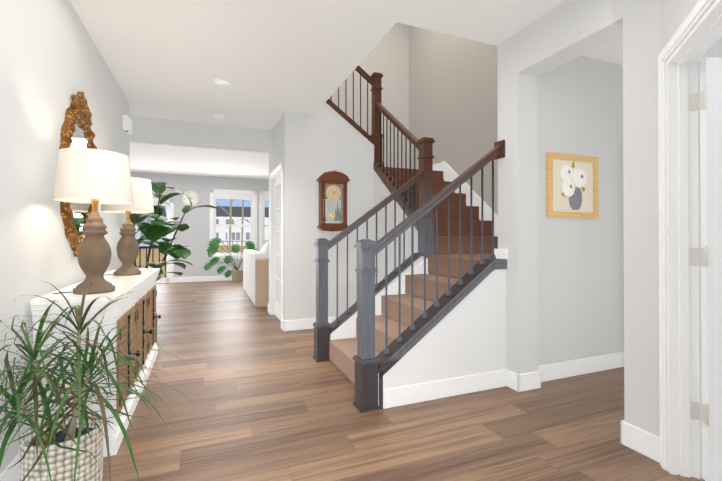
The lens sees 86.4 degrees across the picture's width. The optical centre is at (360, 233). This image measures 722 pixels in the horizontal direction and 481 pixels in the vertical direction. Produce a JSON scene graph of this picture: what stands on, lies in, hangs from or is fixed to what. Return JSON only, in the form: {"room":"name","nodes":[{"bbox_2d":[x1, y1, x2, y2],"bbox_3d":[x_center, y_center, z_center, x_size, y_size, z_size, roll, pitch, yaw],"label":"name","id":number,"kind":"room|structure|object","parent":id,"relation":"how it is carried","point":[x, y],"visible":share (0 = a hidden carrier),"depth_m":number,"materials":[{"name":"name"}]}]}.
{"room":"entrance hall","nodes":[
{"label":"entrance hall","id":0,"kind":"room"},
{"bbox_2d":[0,0,129,473],"bbox_3d":[-1.552,-0.178,1.404,0.145,2.740,6.650,0,0,-22],"label":"wall","id":1,"kind":"structure","parent":0,"point":[48,55],"depth_m":2.07,"materials":[{"name":"paint"}]},
{"bbox_2d":[0,453,18,480],"bbox_3d":[-1.501,1.128,1.480,0.015,0.130,6.530,0,0,-22],"label":"baseboard","id":2,"kind":"structure","parent":1,"relation":"attached to","point":[12,474],"depth_m":1.78,"materials":[{"name":"white wood"}]},
{"bbox_2d":[59,91,96,256],"bbox_3d":[-1.980,-0.412,2.737,0.049,1.205,0.833,0,0,-22],"label":"gilded mirror","id":3,"kind":"object","parent":1,"relation":"attached to","point":[77,131],"visible":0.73,"depth_m":2.61,"materials":[{"name":"gold metal"}]},
{"bbox_2d":[123,115,131,134],"bbox_3d":[-2.584,-1.195,4.256,0.057,0.168,0.220,0,0,-22],"label":"door chime","id":4,"kind":"object","parent":1,"relation":"attached to","point":[127,125],"visible":1,"depth_m":4.17,"materials":[{"name":"white plastic"}]},
{"bbox_2d":[130,172,268,276],"bbox_3d":[-1.738,-0.148,5.968,11.800,2.740,9.420,0,0,-22],"label":"wall","id":5,"kind":"structure","parent":0,"point":[195,237],"depth_m":9.93,"materials":[{"name":"grey paint"}]},
{"bbox_2d":[182,190,198,204],"bbox_3d":[-4.367,-0.893,9.840,0.410,0.410,0.040,0,0,-22],"label":"round wall clock","id":6,"kind":"object","parent":5,"relation":"attached to","point":[193,196],"visible":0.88,"depth_m":9.84,"materials":[{"name":"beige"}]},
{"bbox_2d":[173,275,231,282],"bbox_3d":[-1.402,1.190,11.032,7.200,0.130,0.015,0,0,-22],"label":"baseboard","id":7,"kind":"structure","parent":5,"relation":"attached to","point":[203,278],"depth_m":9.93,"materials":[{"name":"white wood"}]},
{"bbox_2d":[153,189,268,282],"bbox_3d":[-4.136,0.048,9.991,5.325,2.400,0.165,0,0,-22],"label":"window","id":8,"kind":"structure","parent":5,"relation":"in","point":[215,194],"depth_m":10.23,"materials":[{"name":"white wood"}]},
{"bbox_2d":[130,116,272,152],"bbox_3d":[-4.155,-1.377,4.602,6.090,0.320,0.150,0,0,-22],"label":"wall","id":9,"kind":"structure","parent":0,"point":[173,132],"depth_m":5.30,"materials":[{"name":"paint"}]},
{"bbox_2d":[269,102,417,320],"bbox_3d":[-0.327,-0.365,5.126,1.410,3.162,2.495,0,0,-22],"label":"wall","id":10,"kind":"structure","parent":0,"point":[309,150],"depth_m":4.94,"materials":[{"name":"paint"}]},
{"bbox_2d":[269,162,282,328],"bbox_3d":[-1.131,0.161,5.369,0.138,2.115,1.030,0,0,-22],"label":"door frame","id":11,"kind":"structure","parent":10,"relation":"attached to","point":[276,173],"depth_m":5.75,"materials":[{"name":"white wood"}]},
{"bbox_2d":[274,175,280,320],"bbox_3d":[-1.146,0.200,5.369,0.085,2.017,0.866,0,0,-22],"label":"french door","id":12,"kind":"structure","parent":10,"relation":"in","point":[277,250],"depth_m":5.55,"materials":[{"name":"white wood"}]},
{"bbox_2d":[282,316,338,330],"bbox_3d":[-0.395,1.151,5.007,1.235,0.130,0.049,0,0,-22],"label":"baseboard","id":13,"kind":"structure","parent":10,"relation":"attached to","point":[299,324],"depth_m":4.84,"materials":[{"name":"white wood"}]},
{"bbox_2d":[316,171,349,231],"bbox_3d":[-0.357,-0.409,4.945,0.410,0.773,0.145,0,0,-22],"label":"wall clock","id":14,"kind":"object","parent":10,"relation":"attached to","point":[332,201],"visible":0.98,"depth_m":4.93,"materials":[{"name":"brown wood"}]},
{"bbox_2d":[326,99,373,168],"bbox_3d":[-0.293,-1.423,5.122,0.945,1.104,0.145,0,0,-22],"label":"trim","id":15,"kind":"structure","parent":10,"relation":"attached to","point":[329,102],"depth_m":5.11,"materials":[{"name":"brown wood"}]},
{"bbox_2d":[374,139,416,216],"bbox_3d":[0.453,-0.516,4.723,0.148,1.527,1.432,0,0,-22],"label":"trim","id":16,"kind":"structure","parent":10,"relation":"attached to","point":[384,178],"depth_m":4.81,"materials":[{"name":"brown wood"}]},
{"bbox_2d":[331,161,507,339],"bbox_3d":[0.490,0.066,4.697,2.210,2.296,3.595,0,0,-22],"label":"trim","id":17,"kind":"structure","parent":10,"relation":"attached to","point":[347,329],"depth_m":4.00,"materials":[{"name":"white"}]},
{"bbox_2d":[70,0,622,178],"bbox_3d":[-1.194,-3.007,4.631,11.800,2.960,12.340,0,0,-22],"label":"ceiling","id":18,"kind":"structure","parent":0,"point":[271,61],"depth_m":3.26,"materials":[{"name":"paint"}]},
{"bbox_2d":[213,114,223,119],"bbox_3d":[-1.846,-1.506,4.985,0.140,0.036,0.140,0,0,-22],"label":"smoke detector","id":19,"kind":"object","parent":18,"relation":"attached to","point":[218,116],"visible":1,"depth_m":4.94,"materials":[{"name":"white plastic"}]},
{"bbox_2d":[213,79,230,85],"bbox_3d":[-1.407,-1.528,3.890,0.169,0.006,0.169,0,-1,44],"label":"recessed light","id":20,"kind":"object","parent":18,"relation":"in","point":[222,82],"depth_m":3.89,"materials":[{"name":"white plastic"}]},
{"bbox_2d":[329,22,408,168],"bbox_3d":[-0.512,-1.576,6.306,2.820,5.600,0.120,0,0,-22],"label":"wall","id":21,"kind":"structure","parent":0,"point":[390,56],"depth_m":6.64,"materials":[{"name":"paint"}]},
{"bbox_2d":[330,256,423,339],"bbox_3d":[0.165,0.724,3.906,1.030,0.970,0.125,0,0,-22],"label":"wall","id":22,"kind":"structure","parent":0,"point":[422,257],"depth_m":3.75,"materials":[{"name":"paint"}]},
{"bbox_2d":[330,221,423,333],"bbox_3d":[0.151,0.426,3.902,1.020,1.071,0.145,0,0,-22],"label":"trim","id":23,"kind":"structure","parent":22,"relation":"attached to","point":[343,317],"depth_m":3.75,"materials":[{"name":"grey wood"}]},
{"bbox_2d":[102,280,699,480],"bbox_3d":[-1.314,1.209,3.963,12.500,0.001,13.600,0,0,-22],"label":"floor","id":24,"kind":"structure","parent":0,"point":[267,395],"depth_m":2.44,"materials":[{"name":"brown wood"}]},
{"bbox_2d":[30,268,160,456],"bbox_3d":[-1.817,0.772,2.897,0.434,0.860,1.918,0,0,-22],"label":"sideboard","id":25,"kind":"object","parent":24,"relation":"on","point":[136,307],"visible":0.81,"depth_m":2.17,"materials":[{"name":"white wood"}]},
{"bbox_2d":[52,148,132,294],"bbox_3d":[-1.528,-0.076,2.205,0.382,0.825,0.380,0,0,-22],"label":"lamp","id":26,"kind":"object","parent":25,"relation":"on","point":[95,177],"visible":1,"depth_m":2.13,"materials":[{"name":"fabric"},{"name":"wood"}]},
{"bbox_2d":[101,177,153,275],"bbox_3d":[-1.932,-0.070,3.185,0.382,0.825,0.380,0,0,-22],"label":"lamp","id":27,"kind":"object","parent":25,"relation":"on","point":[127,249],"visible":0.77,"depth_m":3.13,"materials":[{"name":"fabric"},{"name":"wood"}]},
{"bbox_2d":[0,258,197,480],"bbox_3d":[-1.194,0.656,1.833,0.784,1.078,1.156,0,0,-22],"label":"potted plant","id":28,"kind":"object","parent":24,"relation":"on","point":[62,446],"visible":1,"depth_m":1.68,"materials":[{"name":"plant"}]},
{"bbox_2d":[130,181,217,341],"bbox_3d":[-2.046,0.313,4.194,0.939,1.795,0.950,0,0,-22],"label":"fiddle leaf fig","id":29,"kind":"object","parent":24,"relation":"on","point":[157,228],"visible":0.69,"depth_m":4.14,"materials":[{"name":"green plant"}]},
{"bbox_2d":[204,238,258,281],"bbox_3d":[-3.236,0.674,9.674,1.344,1.143,0.705,0,0,-22],"label":"monstera plant","id":30,"kind":"object","parent":24,"relation":"on","point":[236,272],"visible":0.9,"depth_m":9.60,"materials":[{"name":"green plant"}]},
{"bbox_2d":[243,244,268,306],"bbox_3d":[-1.703,0.723,7.592,1.002,1.020,2.380,0,0,-22],"label":"sofa","id":31,"kind":"object","parent":24,"relation":"on","point":[255,275],"visible":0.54,"depth_m":6.47,"materials":[{"name":"white fabric"}]},
{"bbox_2d":[329,167,497,384],"bbox_3d":[0.161,-0.355,4.621,2.880,3.136,3.495,0,0,-22],"label":"stair steps","id":32,"kind":"structure","parent":24,"relation":"on","point":[342,352],"depth_m":3.78,"materials":[{"name":"carpet"}]},
{"bbox_2d":[312,65,504,412],"bbox_3d":[0.125,-0.824,3.998,1.299,4.065,2.540,0,0,-22],"label":"balustrade","id":33,"kind":"object","parent":32,"relation":"on","point":[366,359],"visible":0.85,"depth_m":3.07,"materials":[{"name":"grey wood"}]},
{"bbox_2d":[303,0,511,370],"bbox_3d":[1.388,-1.596,3.180,4.320,5.600,0.140,0,0,-22],"label":"wall","id":34,"kind":"structure","parent":0,"point":[504,164],"depth_m":3.02,"materials":[{"name":"paint"}]},
{"bbox_2d":[375,260,506,405],"bbox_3d":[0.614,0.717,2.894,1.110,0.970,0.125,0,0,-22],"label":"wall","id":35,"kind":"structure","parent":0,"point":[466,336],"depth_m":2.90,"materials":[{"name":"paint"}]},
{"bbox_2d":[375,258,506,408],"bbox_3d":[0.609,0.702,2.892,1.120,1.000,0.147,0,0,-22],"label":"trim","id":36,"kind":"structure","parent":35,"relation":"attached to","point":[398,351],"depth_m":2.84,"materials":[{"name":"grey wood"}]},
{"bbox_2d":[383,369,511,408],"bbox_3d":[0.656,1.137,2.822,1.082,0.130,0.035,0,0,-22],"label":"baseboard","id":37,"kind":"structure","parent":35,"relation":"attached to","point":[415,393],"depth_m":2.81,"materials":[{"name":"white wood"}]},
{"bbox_2d":[409,25,497,214],"bbox_3d":[1.553,-1.583,5.188,0.120,5.600,3.735,0,0,-22],"label":"wall","id":38,"kind":"structure","parent":0,"point":[440,88],"depth_m":5.51,"materials":[{"name":"paint"}]},
{"bbox_2d":[508,0,587,373],"bbox_3d":[1.423,-0.170,2.641,0.200,2.740,0.870,0,0,-22],"label":"wall","id":39,"kind":"structure","parent":0,"point":[578,288],"depth_m":3.01,"materials":[{"name":"paint"}]},
{"bbox_2d":[546,152,598,217],"bbox_3d":[1.790,-0.396,3.245,0.580,0.530,0.029,0,0,-22],"label":"framed picture","id":40,"kind":"object","parent":39,"relation":"attached to","point":[571,186],"visible":1,"depth_m":3.23,"materials":[{"name":"beige paper"}]},
{"bbox_2d":[528,352,623,386],"bbox_3d":[2.334,1.141,3.457,2.105,0.130,0.025,0,0,-22],"label":"baseboard","id":41,"kind":"structure","parent":39,"relation":"attached to","point":[554,371],"depth_m":3.24,"materials":[{"name":"white wood"}]},
{"bbox_2d":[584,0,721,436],"bbox_3d":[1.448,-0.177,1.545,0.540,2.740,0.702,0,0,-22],"label":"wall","id":42,"kind":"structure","parent":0,"point":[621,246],"depth_m":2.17,"materials":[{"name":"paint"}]},
{"bbox_2d":[658,0,721,480],"bbox_3d":[1.429,0.129,1.525,0.155,2.129,0.978,0,0,23],"label":"trim","id":43,"kind":"structure","parent":42,"relation":"attached to","point":[679,275],"depth_m":1.89,"materials":[{"name":"white wood"}]},
{"bbox_2d":[689,57,721,480],"bbox_3d":[2.029,0.171,1.863,0.765,2.024,0.347,0,0,-22],"label":"door","id":44,"kind":"structure","parent":42,"relation":"in","point":[709,105],"depth_m":1.83,"materials":[{"name":"white wood"}]},
{"label":"outside","id":45,"kind":"structure","parent":0,"visible":0},
{"bbox_2d":[131,199,268,277],"bbox_3d":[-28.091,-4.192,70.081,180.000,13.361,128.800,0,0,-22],"label":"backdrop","id":46,"kind":"structure","parent":45,"point":[229,236],"depth_m":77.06,"materials":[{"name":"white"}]}
]}

